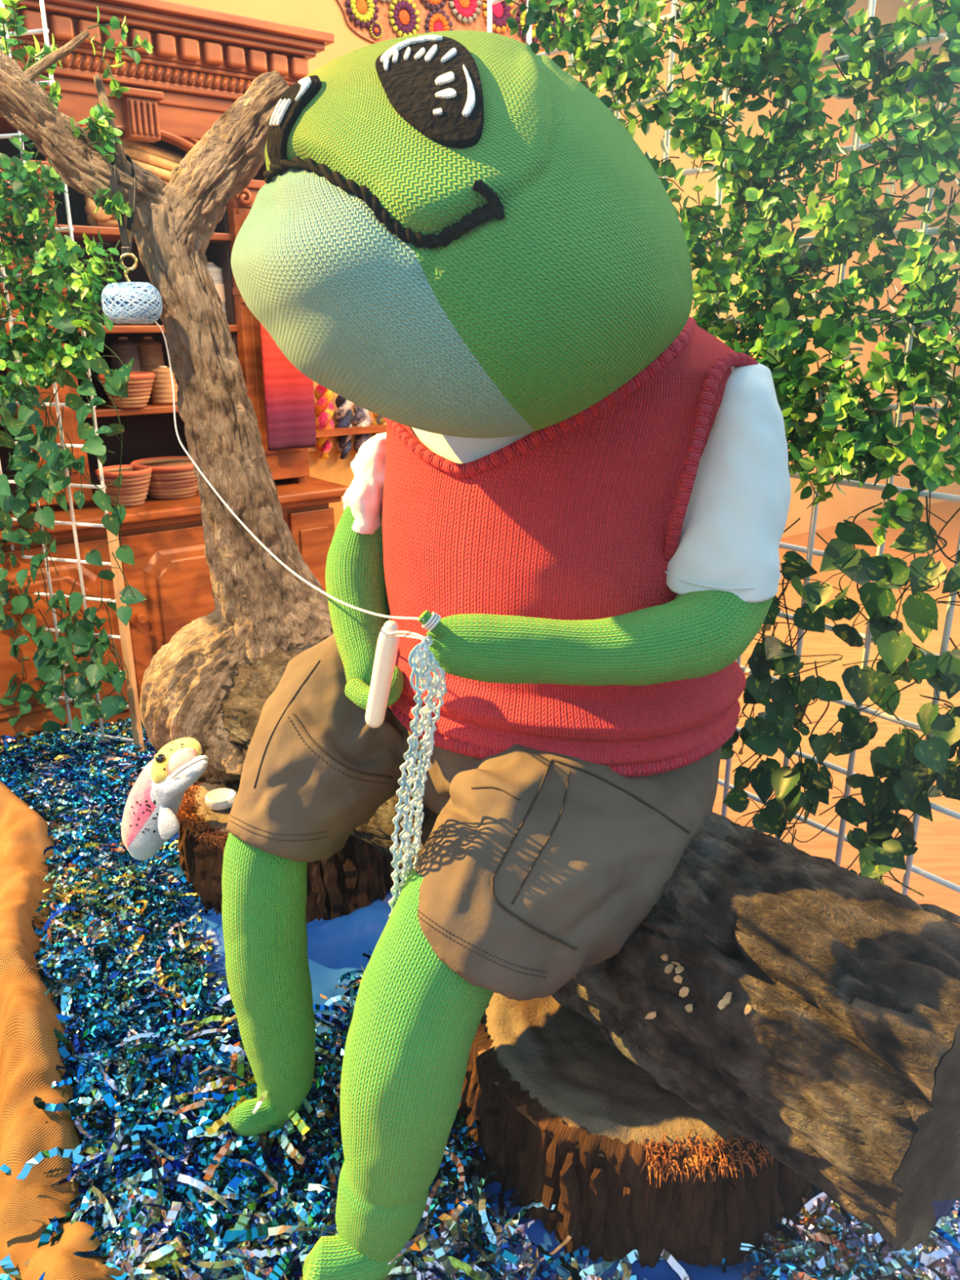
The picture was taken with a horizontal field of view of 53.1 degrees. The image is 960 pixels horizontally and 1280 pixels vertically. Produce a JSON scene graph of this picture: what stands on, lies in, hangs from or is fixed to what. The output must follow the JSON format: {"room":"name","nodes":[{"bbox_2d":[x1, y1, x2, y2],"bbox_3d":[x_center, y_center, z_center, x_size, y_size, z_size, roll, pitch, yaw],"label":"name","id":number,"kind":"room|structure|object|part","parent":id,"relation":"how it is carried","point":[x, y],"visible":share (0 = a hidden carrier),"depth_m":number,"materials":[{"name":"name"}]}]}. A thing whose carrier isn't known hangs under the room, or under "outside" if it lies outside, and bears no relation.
{"room":"shop","nodes":[
{"label":"shop","id":0,"kind":"room"},
{"bbox_2d":[314,383,333,459],"bbox_3d":[-0.601,-0.866,3.699,0.080,0.335,0.079,0,19,0],"label":"yarn skein","id":1,"kind":"object","parent":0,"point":[324,406],"visible":0.77,"depth_m":3.68,"materials":[{"name":"multicoloured fabric"}]},
{"bbox_2d":[334,395,353,459],"bbox_3d":[-0.533,-0.857,3.760,0.075,0.294,0.073,0,19,0],"label":"yarn skein","id":2,"kind":"object","parent":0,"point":[344,415],"visible":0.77,"depth_m":3.74,"materials":[{"name":"fabric"}]},
{"bbox_2d":[351,403,371,453],"bbox_3d":[-0.470,-0.853,3.812,0.076,0.269,0.074,0,19,0],"label":"yarn skein","id":3,"kind":"object","parent":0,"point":[362,417],"visible":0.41,"depth_m":3.79,"materials":[{"name":"fabric"}]},
{"bbox_2d":[88,500,959,915],"bbox_3d":[1.752,-0.566,5.853,14.400,0.080,6.500,-14,23,-36],"label":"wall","id":4,"kind":"structure","parent":0,"point":[938,841],"depth_m":3.28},
{"bbox_2d":[0,781,116,1279],"bbox_3d":[-1.163,0.612,1.977,0.720,0.148,2.233,-14,23,-35],"label":"fabric","id":5,"kind":"object","parent":4,"relation":"on","point":[30,1055],"visible":0.84,"depth_m":1.58,"materials":[{"name":"orange fabric"}]},
{"bbox_2d":[0,0,145,752],"bbox_3d":[-1.393,-0.800,2.598,0.823,2.450,0.023,6,20,16],"label":"trellis","id":6,"kind":"object","parent":4,"relation":"on","point":[118,581],"visible":0.3,"depth_m":2.69,"materials":[{"name":"white"}]},
{"bbox_2d":[0,272,146,734],"bbox_3d":[-1.201,-0.307,2.641,0.749,1.324,0.240,8,20,23],"label":"ivy garland","id":7,"kind":"object","parent":6,"relation":"attached to","point":[34,483],"visible":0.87,"depth_m":2.62,"materials":[{"name":"green plant"}]},
{"bbox_2d":[0,0,349,755],"bbox_3d":[-1.220,-0.746,2.968,1.593,2.108,0.522,-14,23,-36],"label":"tall cabinet","id":8,"kind":"object","parent":4,"relation":"on","point":[202,61],"visible":0.46,"depth_m":2.89,"materials":[{"name":"brown wood"}]},
{"bbox_3d":[-1.270,-0.824,2.776,0.196,0.860,0.064,-14,23,-36],"label":"post","id":9,"kind":"part","parent":8,"relation":"part of","materials":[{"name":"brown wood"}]},
{"bbox_3d":[-1.327,0.014,2.829,0.390,0.390,0.020,-14,23,-36],"label":"raised panel","id":10,"kind":"part","parent":8,"relation":"part of","materials":[{"name":"brown wood"}]},
{"bbox_3d":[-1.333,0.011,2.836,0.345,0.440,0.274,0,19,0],"label":"raised panel","id":11,"kind":"part","parent":8,"relation":"part of","materials":[{"name":"brown wood"}]},
{"bbox_3d":[-1.339,0.009,2.843,0.560,0.560,0.018,-14,23,-36],"label":"door","id":12,"kind":"part","parent":8,"relation":"part of","materials":[{"name":"brown wood"}]},
{"bbox_2d":[0,401,178,422],"bbox_3d":[-1.312,-0.713,2.997,1.470,0.022,0.300,-14,23,-36],"label":"shelf","id":13,"kind":"object","parent":8,"relation":"attached to","point":[101,411],"depth_m":2.95,"materials":[{"name":"brown wood"}]},
{"bbox_2d":[84,195,118,227],"bbox_3d":[-1.068,-1.297,2.893,0.264,0.130,0.135,-14,23,-36],"label":"bolster","id":14,"kind":"object","parent":8,"relation":"on","point":[99,218],"visible":0.21,"depth_m":2.82,"materials":[{"name":"fabric"}]},
{"bbox_2d":[0,324,238,333],"bbox_3d":[-1.312,-0.945,2.918,1.470,0.022,0.300,-14,23,-36],"label":"shelf","id":15,"kind":"object","parent":8,"relation":"attached to","point":[117,328],"depth_m":2.95,"materials":[{"name":"brown wood"}]},
{"bbox_2d":[109,337,141,371],"bbox_3d":[-1.144,-0.873,3.109,0.098,0.208,0.098,0,19,0],"label":"cone","id":16,"kind":"object","parent":8,"relation":"on","point":[125,349],"visible":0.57,"depth_m":3.06,"materials":[{"name":"beige paper"}]},
{"bbox_2d":[97,371,155,408],"bbox_3d":[-1.096,-0.779,2.993,0.167,0.104,0.167,0,19,0],"label":"basket","id":17,"kind":"object","parent":8,"relation":"on","point":[140,384],"visible":0.73,"depth_m":2.95,"materials":[{"name":"ceramic"}]},
{"bbox_3d":[-0.995,-1.427,2.812,0.535,0.300,0.028,-14,23,-36],"label":"arch panel","id":18,"kind":"part","parent":8,"relation":"part of","materials":[{"name":"brown wood"}]},
{"bbox_3d":[-1.063,-0.069,3.010,0.030,0.031,0.028,-14,23,-36],"label":"knob","id":19,"kind":"part","parent":8,"relation":"part of","materials":[{"name":"brown wood"}]},
{"bbox_3d":[-0.984,-1.386,2.811,0.581,0.224,0.022,-14,23,-36],"label":"arch moulding","id":20,"kind":"part","parent":8,"relation":"part of","materials":[{"name":"brown wood"}]},
{"bbox_3d":[-0.984,-1.394,2.808,0.617,0.241,0.014,-14,23,-36],"label":"arch moulding","id":21,"kind":"part","parent":8,"relation":"part of","materials":[{"name":"brown wood"}]},
{"bbox_2d":[57,224,231,243],"bbox_3d":[-1.312,-1.205,2.830,1.470,0.022,0.300,-14,23,-36],"label":"shelf","id":22,"kind":"object","parent":8,"relation":"attached to","point":[108,234],"depth_m":2.90,"materials":[{"name":"brown wood"}]},
{"bbox_2d":[135,336,164,403],"bbox_3d":[-1.082,-0.889,3.156,0.098,0.208,0.098,0,19,0],"label":"cone","id":23,"kind":"object","parent":8,"relation":"on","point":[150,351],"visible":0.46,"depth_m":3.11,"materials":[{"name":"beige paper"}]},
{"bbox_3d":[-0.888,-0.105,3.181,0.550,0.560,0.018,-14,23,-36],"label":"door","id":24,"kind":"part","parent":8,"relation":"part of","materials":[{"name":"brown wood"}]},
{"bbox_2d":[149,365,177,405],"bbox_3d":[-1.018,-0.822,3.097,0.092,0.120,0.092,0,19,0],"label":"cone","id":25,"kind":"object","parent":8,"relation":"on","point":[162,391],"visible":0.73,"depth_m":3.07,"materials":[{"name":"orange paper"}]},
{"bbox_3d":[-1.224,-1.664,2.664,1.595,0.175,0.505,-14,23,-36],"label":"cornice","id":26,"kind":"part","parent":8,"relation":"part of","materials":[{"name":"brown wood"}]},
{"bbox_3d":[-0.879,-0.102,3.170,0.430,0.440,0.012,-14,23,-36],"label":"raised panel","id":27,"kind":"part","parent":8,"relation":"part of","materials":[{"name":"brown wood"}]},
{"bbox_2d":[0,476,349,546],"bbox_3d":[-1.222,-0.414,3.072,1.580,0.055,0.510,-14,23,-36],"label":"countertop","id":28,"kind":"structure","parent":8,"relation":"on","point":[154,512],"depth_m":2.99,"materials":[{"name":"brown wood"}]},
{"bbox_2d":[95,464,151,506],"bbox_3d":[-1.108,-0.480,3.003,0.167,0.114,0.167,0,19,0],"label":"basket","id":29,"kind":"object","parent":28,"relation":"on","point":[133,491],"visible":0.83,"depth_m":2.96,"materials":[{"name":"ceramic"}]},
{"bbox_2d":[128,456,198,499],"bbox_3d":[-1.013,-0.529,3.147,0.248,0.114,0.248,0,19,0],"label":"basket","id":30,"kind":"object","parent":28,"relation":"on","point":[172,477],"visible":0.7,"depth_m":3.08,"materials":[{"name":"ceramic"}]},
{"bbox_3d":[-0.876,-0.101,3.167,0.380,0.390,0.020,-14,23,-36],"label":"raised panel","id":31,"kind":"part","parent":8,"relation":"part of","materials":[{"name":"brown wood"}]},
{"bbox_3d":[-0.884,-1.096,3.237,0.025,1.120,0.280,-14,23,-36],"label":"panel","id":32,"kind":"part","parent":8,"relation":"part of","materials":[{"name":"brown wood"}]},
{"bbox_2d":[207,262,226,319],"bbox_3d":[-0.879,-1.135,3.147,0.098,0.192,0.098,0,19,0],"label":"cone","id":33,"kind":"object","parent":8,"relation":"on","point":[215,272],"visible":0.3,"depth_m":3.11,"materials":[{"name":"beige paper"}]},
{"bbox_3d":[-0.696,-0.969,3.206,0.231,0.860,0.064,-14,23,-36],"label":"post","id":34,"kind":"part","parent":8,"relation":"part of","materials":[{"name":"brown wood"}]},
{"bbox_3d":[-0.730,-1.144,3.350,0.030,1.180,0.320,-14,23,-36],"label":"panel","id":35,"kind":"part","parent":8,"relation":"part of","materials":[{"name":"brown wood"}]},
{"bbox_2d":[250,205,316,451],"bbox_3d":[-0.636,-1.006,3.143,0.184,0.750,0.042,-15,24,-37],"label":"scarf","id":36,"kind":"object","parent":8,"relation":"hanging from","point":[289,397],"visible":0.38,"depth_m":3.20,"materials":[{"name":"red fabric"}]},
{"bbox_3d":[-0.948,-1.322,2.968,0.260,0.130,0.244,0,19,0],"label":"bolster","id":37,"kind":"object","parent":8,"relation":"in","visible":0},
{"bbox_2d":[98,135,185,184],"bbox_3d":[-1.013,-1.429,2.894,0.338,0.189,0.135,-14,23,-36],"label":"bolster","id":38,"kind":"object","parent":37,"relation":"on","point":[160,162],"visible":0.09,"depth_m":2.86,"materials":[{"name":"fabric"}]},
{"bbox_2d":[176,780,401,923],"bbox_3d":[-0.425,0.443,2.336,0.629,0.266,0.609,0,19,0],"label":"stump","id":39,"kind":"object","parent":4,"relation":"on","point":[358,874],"depth_m":2.11,"materials":[{"name":"brown wood"}]},
{"bbox_2d":[0,29,333,784],"bbox_3d":[-0.606,-0.430,2.143,0.811,1.586,0.519,-3,19,-10],"label":"trunk","id":40,"kind":"object","parent":39,"relation":"on","point":[261,606],"visible":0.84,"depth_m":2.06,"materials":[{"name":"beige plant"}]},
{"bbox_2d":[0,0,153,405],"bbox_3d":[-1.004,-0.944,2.137,0.416,0.885,1.082,-15,24,-37],"label":"ivy","id":41,"kind":"object","parent":40,"relation":"attached to","point":[35,369],"visible":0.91,"depth_m":2.30,"materials":[{"name":"green plant"}]},
{"bbox_2d":[109,153,137,281],"bbox_3d":[-0.688,-0.815,1.874,0.043,0.247,0.055,0,19,0],"label":"leather strap","id":42,"kind":"object","parent":40,"relation":"hanging from","point":[126,233],"visible":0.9,"depth_m":1.86,"materials":[{"name":"black leather"}]},
{"bbox_2d":[101,281,162,324],"bbox_3d":[-0.688,-0.666,1.899,0.114,0.078,0.115,0,19,0],"label":"yarn ball","id":43,"kind":"object","parent":42,"relation":"hanging from","point":[126,302],"visible":1,"depth_m":1.86,"materials":[{"name":"white fabric"}]},
{"bbox_2d":[155,321,423,620],"bbox_3d":[-0.338,-0.305,1.530,0.065,0.402,1.185,-11,21,-29],"label":"thread","id":44,"kind":"object","parent":43,"relation":"hanging from","point":[156,322],"visible":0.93,"depth_m":1.72,"materials":[{"name":"white fabric"}]},
{"bbox_3d":[-0.591,0.363,2.191,0.071,0.022,0.071,0,19,0],"label":"bottle cap","id":45,"kind":"part","parent":39,"relation":"part of","materials":[{"name":"white plastic"}]},
{"bbox_2d":[25,765,804,1279],"bbox_3d":[-0.150,0.663,1.950,2.400,0.084,1.950,0,19,0],"label":"cloth","id":46,"kind":"object","parent":4,"relation":"on","point":[336,946],"visible":0.05,"depth_m":1.99,"materials":[{"name":"blue fabric"}]},
{"bbox_2d":[0,717,959,1279],"bbox_3d":[-0.633,0.602,2.002,3.188,0.166,1.270,17,25,40],"label":"tinsel","id":47,"kind":"object","parent":46,"relation":"on","point":[218,1202],"visible":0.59,"depth_m":1.49,"materials":[{"name":"blue plastic"}]},
{"bbox_2d":[120,737,208,860],"bbox_3d":[-0.676,0.359,2.070,0.225,0.294,0.151,0,19,0],"label":"plush trout","id":48,"kind":"object","parent":47,"relation":"on","point":[153,804],"visible":1,"depth_m":2.02,"materials":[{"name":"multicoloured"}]},
{"bbox_3d":[-0.662,0.314,2.011,0.049,0.063,0.029,4,19,12],"label":"gill plate","id":49,"kind":"part","parent":48,"relation":"part of","materials":[{"name":"white fabric"}]},
{"bbox_2d":[457,992,813,1268],"bbox_3d":[0.262,0.706,1.584,0.603,0.248,0.622,0,19,0],"label":"stump","id":50,"kind":"object","parent":4,"relation":"on","point":[584,1130],"visible":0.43,"depth_m":1.34,"materials":[{"name":"brown wood"}]},
{"bbox_2d":[218,643,959,1251],"bbox_3d":[-0.021,0.314,1.774,0.373,0.376,1.841,-15,24,-38],"label":"log","id":51,"kind":"object","parent":50,"relation":"on","point":[805,1004],"visible":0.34,"depth_m":1.15,"materials":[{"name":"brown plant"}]},
{"bbox_2d":[222,30,791,1279],"bbox_3d":[0.002,0.034,1.352,0.777,1.511,0.782,0,19,0],"label":"frog","id":52,"kind":"object","parent":51,"relation":"on","point":[580,491],"visible":0.96,"depth_m":1.15,"materials":[{"name":"green fabric"}]},
{"bbox_3d":[-0.317,0.492,1.496,0.143,0.538,0.186,0,19,0],"label":"leg","id":53,"kind":"part","parent":52,"relation":"part of","materials":[{"name":"green fabric"}]},
{"bbox_3d":[-0.184,-0.060,1.476,0.115,0.274,0.220,0,19,0],"label":"arm","id":54,"kind":"part","parent":52,"relation":"part of","materials":[{"name":"green fabric"}]},
{"bbox_2d":[364,620,399,728],"bbox_3d":[-0.136,0.049,1.326,0.064,0.165,0.030,16,24,39],"label":"hook","id":55,"kind":"object","parent":52,"relation":"attached to","point":[387,647],"visible":0.97,"depth_m":1.31,"materials":[{"name":"white plastic"}]},
{"bbox_3d":[-0.067,0.566,1.255,0.271,0.566,0.164,-18,25,-42],"label":"leg","id":56,"kind":"part","parent":52,"relation":"part of","materials":[{"name":"green fabric"}]},
{"bbox_2d":[386,631,447,917],"bbox_3d":[-0.107,0.160,1.228,0.068,0.400,0.241,-8,20,-22],"label":"crochet work","id":57,"kind":"object","parent":52,"relation":"hanging from","point":[428,663],"visible":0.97,"depth_m":1.15,"materials":[{"name":"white fabric"}]},
{"bbox_3d":[0.159,-0.031,1.142,0.445,0.169,0.144,-7,20,-19],"label":"arm","id":58,"kind":"part","parent":52,"relation":"part of","materials":[{"name":"green fabric"}]},
{"bbox_2d":[487,0,959,894],"bbox_3d":[0.492,-0.410,1.882,0.021,2.130,1.518,-14,23,-36],"label":"trellis","id":59,"kind":"object","parent":4,"relation":"on","point":[810,551],"visible":0.03,"depth_m":1.74,"materials":[{"name":"white"}]},
{"bbox_2d":[504,0,959,545],"bbox_3d":[0.427,-0.803,1.694,0.245,1.169,1.175,-15,24,-37],"label":"ivy","id":60,"kind":"object","parent":59,"relation":"attached to","point":[753,53],"visible":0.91,"depth_m":1.58,"materials":[{"name":"green plant"}]},
{"bbox_2d":[718,4,959,896],"bbox_3d":[0.651,-0.239,1.657,0.292,1.698,0.799,-16,25,-40],"label":"vine","id":61,"kind":"object","parent":59,"relation":"attached to","point":[910,764],"visible":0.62,"depth_m":1.68,"materials":[{"name":"green plant"}]},
{"bbox_2d":[164,0,959,537],"bbox_3d":[2.952,-2.631,6.212,12.300,3.600,0.100,-14,23,-36],"label":"wall","id":62,"kind":"structure","parent":0,"point":[323,15],"depth_m":5.21,"materials":[{"name":"paint"}]},
{"bbox_2d":[309,432,373,451],"bbox_3d":[0.455,-1.050,4.567,3.180,0.060,0.044,-14,23,-36],"label":"trim","id":63,"kind":"structure","parent":62,"relation":"attached to","point":[335,438],"depth_m":3.78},
{"bbox_2d":[308,447,390,620],"bbox_3d":[0.447,-0.645,4.714,3.180,0.800,0.019,-14,23,-36],"label":"trim","id":64,"kind":"structure","parent":62,"relation":"attached to","point":[332,468],"depth_m":3.84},
{"bbox_2d":[315,422,386,437],"bbox_3d":[-0.295,-0.885,3.947,1.150,0.025,0.120,-14,23,-36],"label":"trim","id":65,"kind":"structure","parent":62,"relation":"attached to","point":[354,429],"depth_m":3.73,"materials":[{"name":"brown wood"}]},
{"bbox_2d":[372,413,386,436],"bbox_3d":[-0.400,-0.851,3.872,0.070,0.241,0.069,0,19,0],"label":"yarn skein","id":66,"kind":"object","parent":65,"relation":"on","point":[379,420],"visible":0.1,"depth_m":3.84,"materials":[{"name":"orange fabric"}]},
{"bbox_2d":[337,0,599,48],"bbox_3d":[0.009,-2.503,3.708,1.390,0.495,0.035,-14,23,-36],"label":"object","id":67,"kind":"object","parent":62,"relation":"attached to","point":[375,20],"visible":0.66,"depth_m":3.60,"materials":[{"name":"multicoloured fabric"}]}
]}

